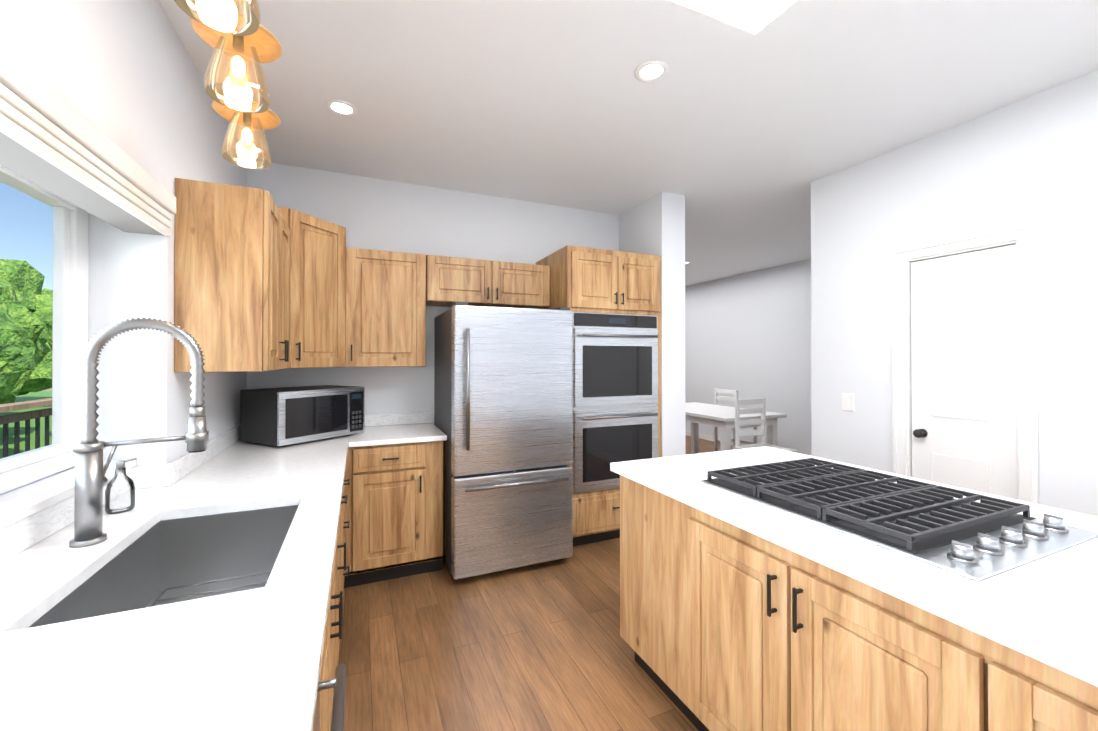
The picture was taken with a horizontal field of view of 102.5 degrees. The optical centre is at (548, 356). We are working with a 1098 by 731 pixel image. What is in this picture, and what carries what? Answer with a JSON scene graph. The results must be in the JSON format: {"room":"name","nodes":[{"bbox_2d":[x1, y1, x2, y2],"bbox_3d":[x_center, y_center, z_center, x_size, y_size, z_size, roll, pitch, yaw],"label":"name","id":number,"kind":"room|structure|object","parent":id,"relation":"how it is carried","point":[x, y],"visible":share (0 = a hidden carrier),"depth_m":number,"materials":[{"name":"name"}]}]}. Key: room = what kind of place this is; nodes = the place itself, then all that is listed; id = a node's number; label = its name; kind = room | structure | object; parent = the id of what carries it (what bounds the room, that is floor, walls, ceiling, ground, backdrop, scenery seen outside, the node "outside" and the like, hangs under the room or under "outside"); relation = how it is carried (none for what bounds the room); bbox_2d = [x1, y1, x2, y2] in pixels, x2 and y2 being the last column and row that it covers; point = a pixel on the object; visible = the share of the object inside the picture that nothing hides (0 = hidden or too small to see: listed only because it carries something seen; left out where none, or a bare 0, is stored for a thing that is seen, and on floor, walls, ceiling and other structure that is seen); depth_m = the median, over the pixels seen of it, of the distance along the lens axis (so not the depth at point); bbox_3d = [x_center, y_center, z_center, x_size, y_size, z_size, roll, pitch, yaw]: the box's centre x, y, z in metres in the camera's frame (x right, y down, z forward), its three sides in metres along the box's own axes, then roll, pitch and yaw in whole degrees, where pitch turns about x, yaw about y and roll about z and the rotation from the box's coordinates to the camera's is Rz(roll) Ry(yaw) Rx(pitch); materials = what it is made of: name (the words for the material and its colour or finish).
{"room":"kitchen","nodes":[
{"label":"kitchen","id":0,"kind":"room"},
{"bbox_2d":[0,0,246,495],"bbox_3d":[-1.983,0.042,2.433,0.320,2.770,9.940,0,0,-23],"label":"wall","id":1,"kind":"structure","parent":0,"point":[125,76],"depth_m":1.69,"materials":[{"name":"white paint"}]},
{"bbox_2d":[0,165,88,493],"bbox_3d":[-1.330,-0.097,0.662,0.060,0.968,2.124,0,0,-23],"label":"window","id":2,"kind":"structure","parent":1,"relation":"in","point":[70,271],"depth_m":1.53,"materials":[{"name":"white plastic"}]},
{"bbox_2d":[0,459,135,529],"bbox_3d":[-1.237,0.402,0.699,0.139,0.028,2.124,0,0,-23],"label":"window sill","id":3,"kind":"structure","parent":1,"relation":"attached to","point":[19,504],"depth_m":1.25,"materials":[{"name":"white"}]},
{"bbox_2d":[0,466,143,563],"bbox_3d":[-0.843,0.455,-0.085,0.022,0.084,3.878,0,0,-23],"label":"backsplash","id":4,"kind":"structure","parent":1,"relation":"attached to","point":[18,537],"depth_m":1.22,"materials":[{"name":"stone"}]},
{"bbox_2d":[0,42,175,235],"bbox_3d":[-1.103,-0.556,0.689,0.153,0.162,2.235,0,0,-23],"label":"blind","id":5,"kind":"object","parent":1,"relation":"attached to","point":[52,140],"visible":1,"depth_m":1.16,"materials":[{"name":"white"}]},
{"bbox_2d":[156,424,239,486],"bbox_3d":[-1.762,0.469,2.355,0.022,0.084,1.370,0,0,-23],"label":"backsplash","id":6,"kind":"structure","parent":1,"relation":"attached to","point":[168,474],"depth_m":1.94,"materials":[{"name":"stone"}]},
{"bbox_2d":[174,178,289,371],"bbox_3d":[-1.504,-0.334,2.188,0.361,0.800,0.668,0,0,-23],"label":"upper cabinet","id":7,"kind":"object","parent":1,"relation":"attached to","point":[232,283],"visible":1,"depth_m":1.89,"materials":[{"name":"brown wood"}]},
{"bbox_2d":[277,207,345,367],"bbox_3d":[-1.640,-0.396,2.824,0.613,0.930,0.613,0,0,-23],"label":"upper cabinet","id":8,"kind":"object","parent":1,"relation":"attached to","point":[317,286],"visible":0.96,"depth_m":2.71,"materials":[{"name":"brown wood"}]},
{"bbox_2d":[247,159,618,423],"bbox_3d":[-0.608,0.049,3.666,3.180,2.770,0.120,0,0,-23],"label":"wall","id":9,"kind":"structure","parent":0,"point":[377,214],"depth_m":3.41,"materials":[{"name":"white paint"}]},
{"bbox_2d":[345,247,425,366],"bbox_3d":[-1.170,-0.329,3.163,0.523,0.800,0.361,0,0,-23],"label":"upper cabinet","id":10,"kind":"object","parent":9,"relation":"attached to","point":[385,318],"visible":0.94,"depth_m":3.02,"materials":[{"name":"brown wood"}]},
{"bbox_2d":[364,412,432,426],"bbox_3d":[-1.462,0.473,3.219,1.196,0.084,0.020,0,0,-23],"label":"backsplash","id":11,"kind":"structure","parent":9,"relation":"attached to","point":[420,417],"depth_m":3.35,"materials":[{"name":"stone"}]},
{"bbox_2d":[426,255,549,308],"bbox_3d":[-0.487,-0.562,3.458,0.957,0.330,0.361,0,0,-23],"label":"upper cabinet","id":12,"kind":"object","parent":9,"relation":"attached to","point":[450,281],"visible":0.94,"depth_m":3.31,"materials":[{"name":"brown wood"}]},
{"bbox_2d":[338,435,732,730],"bbox_3d":[0.966,1.484,3.693,6.740,0.100,9.940,0,0,-23],"label":"floor","id":13,"kind":"structure","parent":0,"point":[543,647],"depth_m":2.11,"materials":[{"name":"brown wood"}]},
{"bbox_2d":[320,447,351,730],"bbox_3d":[-0.776,0.977,0.676,0.750,0.881,5.228,0,0,-23],"label":"base cabinet","id":14,"kind":"object","parent":13,"relation":"on","point":[341,579],"depth_m":1.67,"materials":[{"name":"brown wood"}]},
{"bbox_2d":[0,435,351,730],"bbox_3d":[-0.766,0.518,0.672,0.762,0.032,5.248,0,0,-23],"label":"countertop","id":15,"kind":"structure","parent":14,"relation":"on","point":[248,660],"depth_m":0.81,"materials":[{"name":"white stone"}]},
{"bbox_2d":[105,458,136,513],"bbox_3d":[-1.406,0.420,1.449,0.077,0.171,0.072,0,0,-23],"label":"soap bottle","id":16,"kind":"object","parent":15,"relation":"on","point":[120,465],"visible":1,"depth_m":1.45,"materials":[{"name":"clear glass"}]},
{"bbox_2d":[69,317,208,547],"bbox_3d":[-1.162,0.196,1.265,0.287,0.618,0.119,0,0,-23],"label":"faucet","id":17,"kind":"object","parent":15,"relation":"on","point":[91,481],"visible":1,"depth_m":1.20,"materials":[{"name":"silver metal"}]},
{"bbox_2d":[28,505,298,627],"bbox_3d":[-0.951,0.659,1.208,0.434,0.242,0.724,0,0,-23],"label":"sink","id":18,"kind":"object","parent":15,"relation":"in","point":[162,562],"visible":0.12,"depth_m":1.47,"materials":[{"name":"silver metal"}]},
{"bbox_2d":[312,664,346,730],"bbox_3d":[-0.625,0.916,0.595,0.626,0.757,0.610,0,0,-23],"label":"dishwasher","id":19,"kind":"object","parent":14,"relation":"in","point":[338,682],"visible":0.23,"depth_m":0.89,"materials":[{"name":"grey metal"}]},
{"bbox_2d":[352,440,445,585],"bbox_3d":[-1.084,0.990,3.058,0.626,0.881,0.608,0,0,-23],"label":"base cabinet","id":20,"kind":"object","parent":13,"relation":"on","point":[392,521],"depth_m":2.78,"materials":[{"name":"brown wood"}]},
{"bbox_2d":[348,423,446,446],"bbox_3d":[-1.046,0.531,3.050,0.566,0.032,0.658,0,0,-23],"label":"countertop","id":21,"kind":"structure","parent":20,"relation":"on","point":[422,432],"depth_m":2.88,"materials":[{"name":"white stone"}]},
{"bbox_2d":[240,385,364,445],"bbox_3d":[-1.533,0.355,2.781,0.405,0.315,0.560,0,0,29],"label":"microwave","id":22,"kind":"object","parent":21,"relation":"on","point":[283,416],"visible":1,"depth_m":2.59,"materials":[{"name":"black"}]},
{"bbox_2d":[434,302,572,580],"bbox_3d":[-0.356,0.546,3.210,0.815,1.770,0.872,0,0,-23],"label":"fridge","id":23,"kind":"object","parent":13,"relation":"on","point":[503,399],"visible":0.94,"depth_m":2.86,"materials":[{"name":"grey metal"}]},
{"bbox_2d":[536,245,660,545],"bbox_3d":[0.407,0.309,3.661,0.842,2.250,0.686,0,0,-23],"label":"tall cabinet","id":24,"kind":"object","parent":13,"relation":"on","point":[589,280],"visible":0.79,"depth_m":3.36,"materials":[{"name":"brown wood"}]},
{"bbox_2d":[572,312,657,493],"bbox_3d":[0.533,0.340,3.367,0.758,1.341,0.101,0,0,-23],"label":"double wall oven","id":25,"kind":"object","parent":24,"relation":"in","point":[615,386],"visible":0.9,"depth_m":3.34,"materials":[{"name":"silver metal"}]},
{"bbox_2d":[714,388,757,451],"bbox_3d":[2.712,0.959,6.407,0.410,0.980,0.440,0,0,-23],"label":"dining chair","id":26,"kind":"object","parent":13,"relation":"on","point":[716,399],"visible":0.33,"depth_m":6.43,"materials":[{"name":"white paint"}]},
{"bbox_2d":[685,402,786,453],"bbox_3d":[2.085,1.065,5.777,0.960,0.760,1.560,0,0,-23],"label":"dining table","id":27,"kind":"object","parent":13,"relation":"on","point":[722,418],"visible":0.38,"depth_m":5.27,"materials":[{"name":"white paint"}]},
{"bbox_2d":[734,398,796,452],"bbox_3d":[2.272,0.949,4.633,0.440,0.980,0.410,0,0,-23],"label":"dining chair","id":28,"kind":"object","parent":13,"relation":"on","point":[739,422],"visible":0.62,"depth_m":4.77,"materials":[{"name":"white paint"}]},
{"bbox_2d":[620,475,1097,730],"bbox_3d":[1.195,0.984,1.274,1.033,0.874,2.190,0,0,-23],"label":"kitchen island","id":29,"kind":"object","parent":13,"relation":"on","point":[725,626],"visible":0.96,"depth_m":1.24,"materials":[{"name":"brown wood"}]},
{"bbox_2d":[610,446,1097,686],"bbox_3d":[1.219,0.525,1.287,1.040,0.039,2.270,0,0,-23],"label":"island countertop","id":30,"kind":"structure","parent":29,"relation":"on","point":[1044,609],"depth_m":1.04,"materials":[{"name":"white stone"}]},
{"bbox_2d":[701,458,1097,580],"bbox_3d":[1.084,0.482,1.513,0.650,0.048,0.870,0,0,-23],"label":"cooktop","id":31,"kind":"object","parent":30,"relation":"in","point":[968,536],"visible":1,"depth_m":1.32,"materials":[{"name":"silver metal"}]},
{"bbox_2d":[159,0,1097,286],"bbox_3d":[0.966,-1.396,3.709,6.740,0.120,9.940,0,0,-23],"label":"ceiling","id":32,"kind":"structure","parent":0,"point":[739,138],"depth_m":2.23,"materials":[{"name":"white paint"}]},
{"bbox_2d":[174,0,260,35],"bbox_3d":[-0.620,-0.999,0.826,0.189,0.704,0.189,0,0,-23],"label":"pendant light","id":33,"kind":"object","parent":32,"relation":"hanging from","point":[250,23],"visible":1,"depth_m":0.88,"materials":[{"name":"gold"}]},
{"bbox_2d":[190,0,281,112],"bbox_3d":[-0.778,-0.997,1.106,0.189,0.704,0.189,0,0,-23],"label":"pendant light","id":34,"kind":"object","parent":32,"relation":"hanging from","point":[259,46],"visible":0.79,"depth_m":1.10,"materials":[{"name":"gold"}]},
{"bbox_2d":[211,62,280,168],"bbox_3d":[-0.992,-0.996,1.450,0.189,0.704,0.189,0,0,-23],"label":"pendant light","id":35,"kind":"object","parent":32,"relation":"hanging from","point":[267,119],"visible":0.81,"depth_m":1.45,"materials":[{"name":"gold"}]},
{"bbox_2d":[326,99,357,116],"bbox_3d":[-1.117,-1.338,2.377,0.156,0.009,0.156,0,0,-23],"label":"recessed light","id":36,"kind":"object","parent":32,"relation":"in","point":[341,107],"visible":1,"depth_m":2.37,"materials":[{"name":"white plastic"}]},
{"bbox_2d":[635,60,668,81],"bbox_3d":[0.482,-1.339,2.075,0.156,0.009,0.156,0,0,-23],"label":"recessed light","id":37,"kind":"object","parent":32,"relation":"in","point":[652,71],"visible":1,"depth_m":2.07,"materials":[{"name":"white plastic"}]},
{"bbox_2d":[671,0,795,33],"bbox_3d":[0.818,-1.347,1.180,0.590,0.003,1.170,0,0,-23],"label":"skylight","id":38,"kind":"object","parent":32,"relation":"attached to","point":[754,16],"visible":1,"depth_m":1.71,"materials":[{"name":"white"}]},
{"bbox_2d":[619,192,684,456],"bbox_3d":[0.894,0.050,3.899,0.235,2.770,0.640,0,0,-23],"label":"wall","id":39,"kind":"structure","parent":0,"point":[654,225],"depth_m":3.62,"materials":[{"name":"white paint"}]},
{"bbox_2d":[685,259,811,455],"bbox_3d":[3.189,0.067,6.910,0.120,2.770,5.800,0,0,-23],"label":"wall","id":40,"kind":"structure","parent":0,"point":[747,335],"depth_m":6.75,"materials":[{"name":"white paint"}]},
{"bbox_2d":[685,430,745,445],"bbox_3d":[3.133,1.406,6.863,0.010,0.090,5.510,0,0,-23],"label":"baseboard","id":41,"kind":"structure","parent":40,"relation":"attached to","point":[704,436],"depth_m":7.71,"materials":[{"name":"white"}]},
{"bbox_2d":[811,70,1097,516],"bbox_3d":[2.882,0.037,1.499,0.120,2.770,4.140,0,0,-23],"label":"wall","id":42,"kind":"structure","parent":0,"point":[1032,159],"depth_m":2.48,"materials":[{"name":"white paint"}]},
{"bbox_2d":[842,393,853,410],"bbox_3d":[2.113,0.321,3.115,0.010,0.120,0.080,0,0,-23],"label":"switch plate","id":43,"kind":"object","parent":42,"relation":"attached to","point":[847,402],"visible":1,"depth_m":3.11,"materials":[{"name":"white plastic"}]},
{"bbox_2d":[911,244,1016,499],"bbox_3d":[2.363,0.412,2.547,0.105,2.016,0.484,0,0,-23],"label":"pantry door","id":44,"kind":"structure","parent":42,"relation":"in","point":[964,370],"depth_m":2.52,"materials":[{"name":"white"}]},
{"bbox_2d":[892,222,1038,503],"bbox_3d":[2.409,0.373,2.567,0.143,2.110,0.660,0,0,-23],"label":"door frame","id":45,"kind":"structure","parent":42,"relation":"attached to","point":[1024,237],"depth_m":2.32,"materials":[{"name":"white wood"}]},
{"label":"outside","id":46,"kind":"structure","parent":0,"visible":0},
{"bbox_2d":[0,391,51,458],"bbox_3d":[-21.096,2.103,-3.784,39.660,0.020,70.000,0,0,-23],"label":"ground","id":47,"kind":"structure","parent":46,"point":[31,396],"depth_m":13.44,"materials":[{"name":"green plant"}]},
{"bbox_2d":[0,277,17,301],"bbox_3d":[-19.571,-0.424,13.463,4.998,5.223,4.608,0,0,-23],"label":"tree","id":48,"kind":"object","parent":47,"relation":"on","point":[7,292],"visible":0.06,"depth_m":14.64,"materials":[{"name":"green plant"}]},
{"bbox_2d":[0,311,35,398],"bbox_3d":[-10.907,0.235,7.166,2.893,3.836,3.184,0,0,-23],"label":"tree","id":49,"kind":"object","parent":47,"relation":"on","point":[17,348],"visible":1,"depth_m":8.40,"materials":[{"name":"green plant"}]},
{"bbox_2d":[0,298,44,403],"bbox_3d":[-14.508,-0.114,10.218,4.073,4.568,4.212,0,0,-23],"label":"tree","id":50,"kind":"object","parent":47,"relation":"on","point":[19,314],"visible":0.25,"depth_m":11.28,"materials":[{"name":"green plant"}]},
{"bbox_2d":[0,398,51,457],"bbox_3d":[-3.379,1.247,3.306,1.510,1.770,15.020,0,0,-23],"label":"rail","id":51,"kind":"object","parent":47,"relation":"on","point":[17,418],"visible":0.04,"depth_m":3.48,"materials":[{"name":"brown wood"}]},
{"bbox_2d":[0,259,52,395],"bbox_3d":[-24.227,-0.970,19.384,5.710,6.380,7.551,0,0,-23],"label":"tree","id":52,"kind":"object","parent":47,"relation":"on","point":[24,278],"visible":0.23,"depth_m":18.90,"materials":[{"name":"green plant"}]},
{"bbox_2d":[46,332,52,349],"bbox_3d":[-11.214,-0.621,11.474,2.799,5.594,2.967,0,0,-23],"label":"tree","id":53,"kind":"object","parent":47,"relation":"on","point":[49,339],"depth_m":10.73,"materials":[{"name":"green plant"}]}
]}

